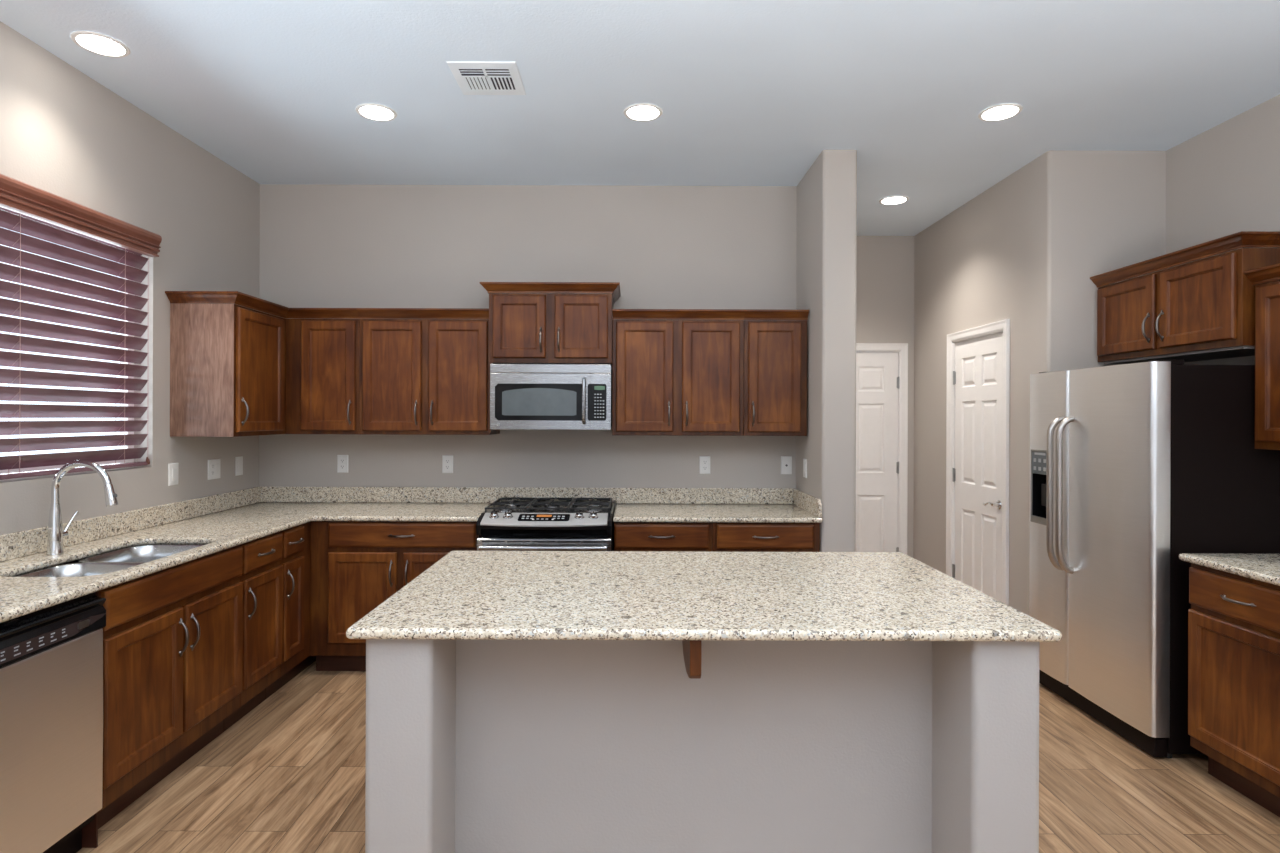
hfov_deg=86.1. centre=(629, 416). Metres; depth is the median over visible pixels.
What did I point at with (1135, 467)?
refrigerator
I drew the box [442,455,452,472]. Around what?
outlet plate
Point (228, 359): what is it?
upper cabinet
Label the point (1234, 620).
base cabinet
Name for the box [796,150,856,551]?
wall
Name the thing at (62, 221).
window blind
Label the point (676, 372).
upper cabinet
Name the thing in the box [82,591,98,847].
trim
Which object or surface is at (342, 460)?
outlet plate
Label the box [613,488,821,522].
countertop
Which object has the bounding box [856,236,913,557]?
wall
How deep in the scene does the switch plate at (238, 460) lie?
4.26 m
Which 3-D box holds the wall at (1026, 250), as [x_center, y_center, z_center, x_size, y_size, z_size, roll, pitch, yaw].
[2.703,-0.011,4.803,0.665,3.000,1.835,0,0,0]
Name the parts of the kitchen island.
countertop bracket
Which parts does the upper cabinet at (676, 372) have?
door, pull handle, crown, pull handle, door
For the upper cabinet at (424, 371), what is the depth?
4.16 m
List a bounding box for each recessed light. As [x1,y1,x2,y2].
[70,31,130,57]
[356,103,396,120]
[624,103,662,120]
[879,196,908,204]
[978,103,1022,120]
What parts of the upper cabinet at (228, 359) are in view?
panel, crown, pull handle, door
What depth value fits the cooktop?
4.06 m
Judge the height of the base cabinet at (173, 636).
0.883 m
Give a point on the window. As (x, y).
(121, 433)
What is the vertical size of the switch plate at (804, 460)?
0.117 m
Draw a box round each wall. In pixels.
[0,21,259,534]
[259,184,796,504]
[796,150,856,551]
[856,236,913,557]
[913,150,1165,614]
[1166,95,1279,364]
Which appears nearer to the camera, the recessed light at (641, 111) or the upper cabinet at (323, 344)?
the recessed light at (641, 111)
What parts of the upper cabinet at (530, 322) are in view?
door, pull handle, crown, pull handle, door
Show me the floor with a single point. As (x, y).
(288, 776)
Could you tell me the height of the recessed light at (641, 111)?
0.012 m
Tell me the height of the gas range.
0.965 m
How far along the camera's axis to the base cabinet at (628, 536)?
3.88 m
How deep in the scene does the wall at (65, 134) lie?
3.43 m
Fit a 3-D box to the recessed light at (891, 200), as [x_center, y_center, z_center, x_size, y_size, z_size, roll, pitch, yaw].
[1.839,-1.507,4.776,0.196,0.012,0.196,0,0,0]
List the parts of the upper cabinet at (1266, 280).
crown, door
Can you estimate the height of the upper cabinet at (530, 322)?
0.478 m
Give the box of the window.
[0,214,134,479]
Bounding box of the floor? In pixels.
[77,661,1279,852]
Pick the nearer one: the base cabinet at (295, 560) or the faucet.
the faucet
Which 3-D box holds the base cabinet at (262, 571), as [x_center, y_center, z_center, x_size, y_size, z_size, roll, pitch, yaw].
[-2.103,1.031,3.389,0.672,0.883,0.366,0,0,0]
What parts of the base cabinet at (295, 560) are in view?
pull handle, drawer, door, pull handle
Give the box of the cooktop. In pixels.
[481,502,614,514]
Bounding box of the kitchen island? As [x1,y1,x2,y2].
[365,639,1038,852]
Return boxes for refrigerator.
[1029,360,1279,757]
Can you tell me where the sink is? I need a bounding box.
[13,544,205,576]
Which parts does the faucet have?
lever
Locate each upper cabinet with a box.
[165,291,288,436]
[285,308,359,433]
[357,308,499,434]
[480,282,620,367]
[612,309,744,435]
[743,309,808,435]
[1090,231,1279,363]
[1243,263,1279,449]
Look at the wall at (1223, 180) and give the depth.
3.49 m
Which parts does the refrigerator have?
dispenser frame, dispenser panel, freezer door, freezer handle, fridge handle, fridge door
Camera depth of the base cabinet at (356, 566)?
3.89 m
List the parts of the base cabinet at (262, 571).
pull handle, drawer, door, pull handle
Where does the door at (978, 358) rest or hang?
in the wall at (1026, 250)
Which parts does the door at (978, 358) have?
lever handle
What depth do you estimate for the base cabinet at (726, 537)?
3.88 m
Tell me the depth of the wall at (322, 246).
4.50 m
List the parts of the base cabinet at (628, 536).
pull handle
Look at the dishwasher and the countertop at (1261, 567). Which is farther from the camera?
the countertop at (1261, 567)
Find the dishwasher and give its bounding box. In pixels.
[0,592,105,852]
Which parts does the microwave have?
door handle, control frame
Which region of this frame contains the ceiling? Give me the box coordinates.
[0,0,1279,235]
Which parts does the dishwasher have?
control panel, toe panel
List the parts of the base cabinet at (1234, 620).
door, drawer, pull handle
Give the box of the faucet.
[46,460,117,554]
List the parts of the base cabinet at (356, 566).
door, pull handle, pull handle, drawer, pull handle, door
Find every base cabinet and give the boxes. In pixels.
[59,545,242,828]
[224,532,282,730]
[266,522,315,698]
[310,521,478,670]
[614,522,711,551]
[712,523,819,551]
[1188,563,1279,816]
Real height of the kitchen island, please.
0.884 m
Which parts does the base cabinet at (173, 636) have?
door, pull handle, pull handle, door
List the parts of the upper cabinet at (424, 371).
door, pull handle, crown, pull handle, door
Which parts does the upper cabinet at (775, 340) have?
pull handle, door, crown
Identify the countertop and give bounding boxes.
[0,486,498,622]
[346,551,1061,641]
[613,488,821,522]
[1179,553,1279,585]
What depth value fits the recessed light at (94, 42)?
2.79 m
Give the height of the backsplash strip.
0.086 m
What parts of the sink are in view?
bowl, bowl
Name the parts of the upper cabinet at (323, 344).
crown, door, pull handle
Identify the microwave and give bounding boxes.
[490,364,611,429]
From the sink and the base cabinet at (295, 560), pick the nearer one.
the sink
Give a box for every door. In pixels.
[855,343,907,554]
[946,319,1009,604]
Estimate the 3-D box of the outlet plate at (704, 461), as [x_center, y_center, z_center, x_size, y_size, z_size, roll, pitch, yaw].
[0.492,0.316,4.496,0.072,0.117,0.009,0,0,0]
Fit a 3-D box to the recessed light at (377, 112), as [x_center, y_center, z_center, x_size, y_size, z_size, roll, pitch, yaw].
[-1.267,-1.517,3.424,0.196,0.012,0.196,0,0,0]
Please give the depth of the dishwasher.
2.12 m
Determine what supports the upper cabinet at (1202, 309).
attached to the wall at (1223, 180)
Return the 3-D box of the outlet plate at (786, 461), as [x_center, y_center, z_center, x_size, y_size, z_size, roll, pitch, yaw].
[1.027,0.318,4.492,0.072,0.117,0.016,0,0,0]
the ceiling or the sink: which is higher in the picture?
the ceiling
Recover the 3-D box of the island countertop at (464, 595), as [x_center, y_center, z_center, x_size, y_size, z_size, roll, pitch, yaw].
[0.198,0.582,2.359,1.915,0.030,1.082,0,0,0]
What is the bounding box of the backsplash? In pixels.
[0,486,498,561]
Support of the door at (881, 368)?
in the wall at (884, 264)
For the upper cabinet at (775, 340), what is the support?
attached to the wall at (322, 246)
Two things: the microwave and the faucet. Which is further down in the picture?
the faucet
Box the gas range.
[476,497,614,550]
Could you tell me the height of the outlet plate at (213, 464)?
0.117 m
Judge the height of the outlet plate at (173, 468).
0.117 m
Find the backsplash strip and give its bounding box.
[499,487,614,500]
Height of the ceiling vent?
0.008 m
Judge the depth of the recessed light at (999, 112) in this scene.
3.38 m
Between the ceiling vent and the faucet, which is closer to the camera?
the faucet
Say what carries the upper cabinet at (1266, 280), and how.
attached to the wall at (1223, 180)
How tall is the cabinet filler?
0.415 m
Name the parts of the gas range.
knob, burner, knob, oven handle, oven door, display panel, control panel, burner, knob, knob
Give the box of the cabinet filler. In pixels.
[488,363,492,431]
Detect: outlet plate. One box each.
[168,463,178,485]
[208,459,219,479]
[337,455,347,472]
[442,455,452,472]
[699,456,709,473]
[781,456,791,473]
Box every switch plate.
[235,456,242,475]
[803,459,806,477]
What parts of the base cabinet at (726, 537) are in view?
pull handle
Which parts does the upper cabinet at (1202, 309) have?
door, pull handle, pull handle, underside panel, crown, door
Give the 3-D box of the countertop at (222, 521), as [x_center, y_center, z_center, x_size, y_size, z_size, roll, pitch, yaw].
[-1.649,0.524,3.110,1.577,0.132,2.779,0,0,0]
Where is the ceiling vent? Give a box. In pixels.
[446,61,525,94]
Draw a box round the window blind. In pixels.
[0,174,161,479]
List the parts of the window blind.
ladder cord, rail, ladder cord, pull cord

